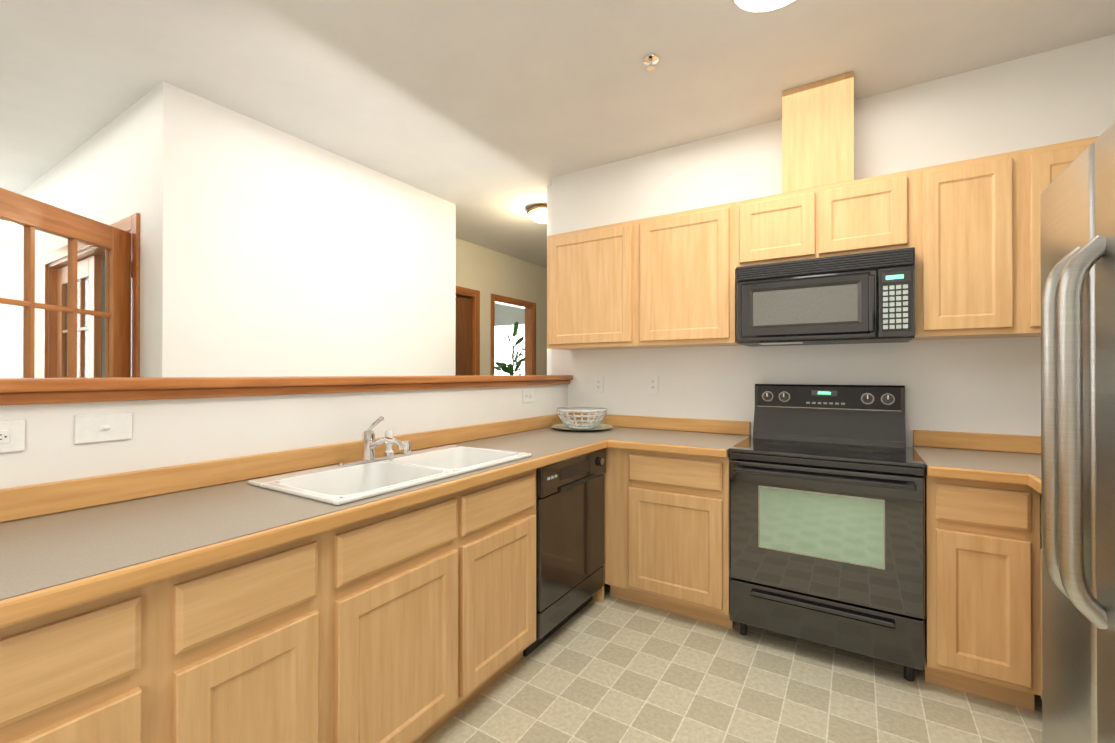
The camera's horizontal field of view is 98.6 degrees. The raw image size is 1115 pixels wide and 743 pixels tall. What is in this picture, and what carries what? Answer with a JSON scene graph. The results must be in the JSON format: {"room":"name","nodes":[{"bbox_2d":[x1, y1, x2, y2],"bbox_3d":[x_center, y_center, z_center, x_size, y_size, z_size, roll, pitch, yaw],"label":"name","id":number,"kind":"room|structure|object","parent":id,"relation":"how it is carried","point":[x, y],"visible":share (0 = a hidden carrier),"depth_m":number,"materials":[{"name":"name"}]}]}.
{"room":"kitchen","nodes":[
{"label":"kitchen","id":0,"kind":"room"},
{"bbox_2d":[0,81,191,377],"bbox_3d":[-3.586,-0.078,3.471,3.880,2.740,0.120,0,0,32],"label":"wall","id":1,"kind":"structure","parent":0,"point":[134,158],"depth_m":2.52,"materials":[{"name":"paint"}]},
{"bbox_2d":[0,187,130,377],"bbox_3d":[-2.278,0.265,2.162,0.496,2.020,0.682,0,0,32],"label":"french door","id":2,"kind":"structure","parent":1,"relation":"in","point":[31,215],"depth_m":2.25,"materials":[{"name":"orange wood"}]},
{"bbox_2d":[57,255,101,377],"bbox_3d":[-3.285,0.270,3.282,0.816,2.020,0.158,0,0,32],"label":"french door","id":3,"kind":"structure","parent":1,"relation":"in","point":[81,276],"depth_m":3.19,"materials":[{"name":"orange wood"}]},
{"bbox_2d":[42,213,139,377],"bbox_3d":[-2.945,0.226,3.060,1.780,2.130,0.137,0,0,32],"label":"door frame","id":4,"kind":"structure","parent":1,"relation":"attached to","point":[131,223],"depth_m":3.10,"materials":[{"name":"orange wood"}]},
{"bbox_2d":[77,259,130,377],"bbox_3d":[-4.059,-0.066,6.489,0.120,2.740,9.180,0,0,32],"label":"wall","id":5,"kind":"structure","parent":0,"point":[103,322],"depth_m":5.11,"materials":[{"name":"paint"}]},
{"bbox_2d":[0,375,572,488],"bbox_3d":[-1.108,0.652,1.738,0.235,1.266,4.249,0,0,32],"label":"wall","id":6,"kind":"structure","parent":0,"point":[181,420],"depth_m":1.61,"materials":[{"name":"paint"}]},
{"bbox_2d":[0,419,25,452],"bbox_3d":[-1.382,0.161,1.165,0.007,0.080,0.122,0,0,32],"label":"outlet","id":7,"kind":"object","parent":6,"relation":"attached to","point":[12,435],"visible":1,"depth_m":1.20,"materials":[{"name":"white plastic"}]},
{"bbox_2d":[74,412,132,443],"bbox_3d":[-1.266,0.157,1.342,0.016,0.080,0.122,0,0,32],"label":"light switch","id":8,"kind":"object","parent":6,"relation":"attached to","point":[99,427],"visible":1,"depth_m":1.34,"materials":[{"name":"white plastic"}]},
{"bbox_2d":[0,413,571,522],"bbox_3d":[-1.036,0.332,1.700,0.024,0.081,4.238,0,0,32],"label":"trim","id":9,"kind":"structure","parent":6,"relation":"attached to","point":[27,501],"depth_m":1.53,"materials":[{"name":"brown wood"}]},
{"bbox_2d":[523,390,533,402],"bbox_3d":[-0.187,0.159,3.080,0.007,0.080,0.122,0,0,32],"label":"outlet","id":10,"kind":"object","parent":6,"relation":"attached to","point":[528,395],"visible":1,"depth_m":3.08,"materials":[{"name":"white plastic"}]},
{"bbox_2d":[191,94,455,376],"bbox_3d":[-1.446,-0.078,3.349,0.120,2.740,1.940,0,0,32],"label":"wall","id":11,"kind":"structure","parent":0,"point":[308,259],"depth_m":3.02,"materials":[{"name":"paint"}]},
{"bbox_2d":[456,238,546,374],"bbox_3d":[-0.246,-0.066,6.632,0.120,2.740,4.900,0,0,32],"label":"wall","id":12,"kind":"structure","parent":0,"point":[486,272],"depth_m":5.76,"materials":[{"name":"beige paint"}]},
{"bbox_2d":[455,297,471,375],"bbox_3d":[-1.145,0.237,5.123,0.090,2.100,0.710,0,0,32],"label":"hall door","id":13,"kind":"structure","parent":12,"relation":"in","point":[463,352],"depth_m":5.30,"materials":[{"name":"brown wood"}]},
{"bbox_2d":[456,286,535,374],"bbox_3d":[-0.870,0.191,5.616,0.135,2.220,1.996,0,0,32],"label":"door frame","id":14,"kind":"structure","parent":12,"relation":"attached to","point":[530,338],"depth_m":5.71,"materials":[{"name":"orange wood"}]},
{"bbox_2d":[495,303,524,322],"bbox_3d":[-0.580,-0.060,8.137,2.040,2.740,0.100,0,0,32],"label":"wall","id":15,"kind":"structure","parent":0,"point":[504,313],"depth_m":8.25,"materials":[{"name":"paint"}]},
{"bbox_2d":[495,321,524,374],"bbox_3d":[-0.687,-0.190,8.135,1.120,1.320,0.013,0,0,32],"label":"room window","id":16,"kind":"structure","parent":15,"relation":"in","point":[503,350],"depth_m":8.24,"materials":[{"name":"white glass"}]},
{"bbox_2d":[547,186,551,374],"bbox_3d":[1.242,-0.069,5.757,0.120,2.740,4.810,0,0,32],"label":"wall","id":17,"kind":"structure","parent":0,"point":[549,232],"depth_m":3.74,"materials":[{"name":"paint"}]},
{"bbox_2d":[0,0,1114,267],"bbox_3d":[-0.655,-1.470,4.300,8.220,0.050,9.300,0,0,32],"label":"ceiling","id":18,"kind":"structure","parent":0,"point":[490,118],"depth_m":2.30,"materials":[{"name":"paint"}]},
{"bbox_2d":[527,204,546,222],"bbox_3d":[-0.135,-1.383,4.246,0.270,0.121,0.270,0,0,32],"label":"light","id":19,"kind":"object","parent":18,"relation":"attached to","point":[537,213],"visible":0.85,"depth_m":4.16,"materials":[{"name":"white glass"}]},
{"bbox_2d":[643,54,658,70],"bbox_3d":[0.434,-1.430,2.229,0.076,0.043,0.076,0,0,32],"label":"sprinkler","id":20,"kind":"object","parent":18,"relation":"attached to","point":[650,60],"visible":1,"depth_m":2.22,"materials":[{"name":"silver metal"}]},
{"bbox_2d":[732,0,793,11],"bbox_3d":[0.782,-1.410,1.729,0.340,0.087,0.340,0,0,32],"label":"kitchen ceiling light","id":21,"kind":"object","parent":18,"relation":"attached to","point":[758,5],"visible":0.98,"depth_m":1.80,"materials":[{"name":"white glass"}]},
{"bbox_2d":[422,563,1041,742],"bbox_3d":[-0.655,1.320,4.289,8.220,0.050,9.300,0,0,32],"label":"floor","id":22,"kind":"structure","parent":0,"point":[610,669],"depth_m":1.90,"materials":[{"name":"tile"}]},
{"bbox_2d":[0,469,603,742],"bbox_3d":[-0.944,0.850,1.293,0.605,0.868,3.648,0,0,32],"label":"base cabinet","id":23,"kind":"object","parent":22,"relation":"on","point":[416,623],"visible":0.83,"depth_m":1.22,"materials":[{"name":"brown wood"}]},
{"bbox_2d":[0,416,635,627],"bbox_3d":[-0.779,0.359,1.539,0.633,0.360,4.238,0,0,32],"label":"countertop","id":24,"kind":"structure","parent":23,"relation":"on","point":[51,563],"depth_m":1.24,"materials":[{"name":"laminate"}]},
{"bbox_2d":[248,416,531,504],"bbox_3d":[-0.566,0.360,1.847,0.490,0.360,0.935,0,0,32],"label":"sink","id":25,"kind":"object","parent":24,"relation":"in","point":[369,477],"depth_m":1.82,"materials":[{"name":"white ceramic"}]},
{"bbox_2d":[551,423,612,430],"bbox_3d":[0.160,0.369,3.153,0.406,0.019,0.406,0,0,32],"label":"plate","id":26,"kind":"object","parent":24,"relation":"on","point":[597,427],"visible":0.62,"depth_m":3.15,"materials":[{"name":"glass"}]},
{"bbox_2d":[556,407,606,428],"bbox_3d":[0.160,0.307,3.153,0.335,0.130,0.334,0,0,32],"label":"bowl","id":27,"kind":"object","parent":26,"relation":"on","point":[576,425],"visible":1,"depth_m":3.08,"materials":[{"name":"white ceramic"}]},
{"bbox_2d":[495,322,524,374],"bbox_3d":[-0.676,0.283,7.296,0.997,2.045,0.982,0,0,32],"label":"plant","id":28,"kind":"object","parent":22,"relation":"on","point":[509,369],"visible":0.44,"depth_m":7.15,"materials":[{"name":"green plant"}]},
{"bbox_2d":[523,448,605,656],"bbox_3d":[-0.140,0.853,2.533,0.606,0.863,0.640,0,0,32],"label":"dishwasher","id":29,"kind":"object","parent":22,"relation":"on","point":[570,527],"visible":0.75,"depth_m":2.32,"materials":[{"name":"black plastic"}]},
{"bbox_2d":[605,448,735,628],"bbox_3d":[0.699,0.855,2.753,0.672,0.868,0.605,0,0,32],"label":"base cabinet","id":30,"kind":"object","parent":22,"relation":"on","point":[667,532],"visible":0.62,"depth_m":2.48,"materials":[{"name":"brown wood"}]},
{"bbox_2d":[608,428,750,457],"bbox_3d":[0.721,0.398,2.725,0.602,0.042,0.638,0,0,32],"label":"countertop","id":31,"kind":"structure","parent":30,"relation":"on","point":[717,445],"depth_m":2.58,"materials":[{"name":"laminate"}]},
{"bbox_2d":[729,384,925,680],"bbox_3d":[1.295,0.678,2.348,0.762,1.216,0.658,0,0,32],"label":"range","id":32,"kind":"object","parent":22,"relation":"on","point":[826,514],"visible":1,"depth_m":2.13,"materials":[{"name":"black metal"}]},
{"bbox_2d":[923,473,1040,710],"bbox_3d":[1.776,0.853,2.081,0.331,0.868,0.605,0,0,32],"label":"base cabinet","id":33,"kind":"object","parent":22,"relation":"on","point":[982,619],"visible":0.79,"depth_m":1.83,"materials":[{"name":"brown wood"}]},
{"bbox_2d":[1041,509,1041,698],"bbox_3d":[1.796,0.850,1.262,0.605,0.868,0.707,0,0,32],"label":"base cabinet","id":34,"kind":"object","parent":22,"relation":"on","point":[1041,608],"visible":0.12,"depth_m":1.69,"materials":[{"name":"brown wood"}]},
{"bbox_2d":[912,446,1040,493],"bbox_3d":[1.831,0.394,1.614,0.921,0.042,1.348,0,0,32],"label":"countertop","id":35,"kind":"structure","parent":34,"relation":"on","point":[997,467],"depth_m":1.91,"materials":[{"name":"laminate"}]},
{"bbox_2d":[1040,121,1114,742],"bbox_3d":[1.309,0.412,0.700,0.835,1.731,0.875,0,0,32],"label":"refrigerator","id":36,"kind":"object","parent":22,"relation":"on","point":[1077,222],"visible":1,"depth_m":0.92,"materials":[{"name":"silver metal"}]},
{"bbox_2d":[552,34,1114,597],"bbox_3d":[1.351,-0.080,2.783,3.215,2.740,0.120,0,0,32],"label":"wall","id":37,"kind":"structure","parent":0,"point":[1026,102],"depth_m":2.50,"materials":[{"name":"paint"}]},
{"bbox_2d":[594,376,602,392],"bbox_3d":[0.288,0.092,3.369,0.075,0.118,0.007,0,0,32],"label":"outlet","id":38,"kind":"object","parent":37,"relation":"attached to","point":[598,384],"visible":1,"depth_m":3.37,"materials":[{"name":"white plastic"}]},
{"bbox_2d":[547,219,654,349],"bbox_3d":[0.294,-0.537,3.183,0.690,0.764,0.316,0,0,32],"label":"upper cabinet","id":39,"kind":"object","parent":37,"relation":"attached to","point":[595,275],"depth_m":3.04,"materials":[{"name":"brown wood"}]},
{"bbox_2d":[647,376,657,393],"bbox_3d":[0.628,0.086,3.157,0.075,0.118,0.007,0,0,32],"label":"outlet","id":40,"kind":"object","parent":37,"relation":"attached to","point":[652,384],"visible":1,"depth_m":3.16,"materials":[{"name":"white plastic"}]},
{"bbox_2d":[572,413,750,434],"bbox_3d":[0.617,0.337,3.154,1.230,0.081,0.020,0,0,32],"label":"trim","id":41,"kind":"structure","parent":37,"relation":"attached to","point":[645,422],"depth_m":3.05,"materials":[{"name":"brown wood"}]},
{"bbox_2d":[643,202,740,347],"bbox_3d":[0.778,-0.538,2.881,0.610,0.764,0.316,0,0,32],"label":"upper cabinet","id":42,"kind":"object","parent":37,"relation":"attached to","point":[689,273],"depth_m":2.72,"materials":[{"name":"brown wood"}]},
{"bbox_2d":[735,179,822,270],"bbox_3d":[1.211,-0.739,2.611,0.412,0.364,0.316,0,0,32],"label":"upper cabinet","id":43,"kind":"object","parent":37,"relation":"attached to","point":[785,226],"depth_m":2.47,"materials":[{"name":"brown wood"}]},
{"bbox_2d":[782,71,853,186],"bbox_3d":[1.375,-1.186,2.523,0.315,0.527,0.296,0,0,32],"label":"cover","id":44,"kind":"object","parent":37,"relation":"attached to","point":[818,117],"depth_m":2.39,"materials":[{"name":"brown wood"}]},
{"bbox_2d":[823,169,918,256],"bbox_3d":[1.527,-0.740,2.414,0.413,0.364,0.316,0,0,32],"label":"upper cabinet","id":45,"kind":"object","parent":37,"relation":"attached to","point":[877,213],"depth_m":2.26,"materials":[{"name":"brown wood"}]},
{"bbox_2d":[736,247,914,346],"bbox_3d":[1.353,-0.348,2.469,0.756,0.404,0.407,0,0,32],"label":"microwave","id":46,"kind":"object","parent":45,"relation":"attached to","point":[862,298],"visible":1,"depth_m":2.29,"materials":[{"name":"black plastic"}]},
{"bbox_2d":[913,430,1040,453],"bbox_3d":[2.165,0.334,2.186,0.878,0.081,0.024,0,0,32],"label":"trim","id":47,"kind":"structure","parent":37,"relation":"attached to","point":[923,438],"depth_m":2.28,"materials":[{"name":"brown wood"}]},
{"bbox_2d":[912,146,1042,339],"bbox_3d":[1.870,-0.541,2.199,0.395,0.764,0.316,0,0,32],"label":"upper cabinet","id":48,"kind":"object","parent":37,"relation":"attached to","point":[969,230],"depth_m":2.06,"materials":[{"name":"brown wood"}]},
{"bbox_2d":[1035,136,1098,336],"bbox_3d":[2.117,-0.541,2.045,0.348,0.764,0.316,0,0,32],"label":"upper cabinet","id":49,"kind":"object","parent":37,"relation":"attached to","point":[1057,157],"depth_m":1.93,"materials":[{"name":"brown wood"}]}
]}

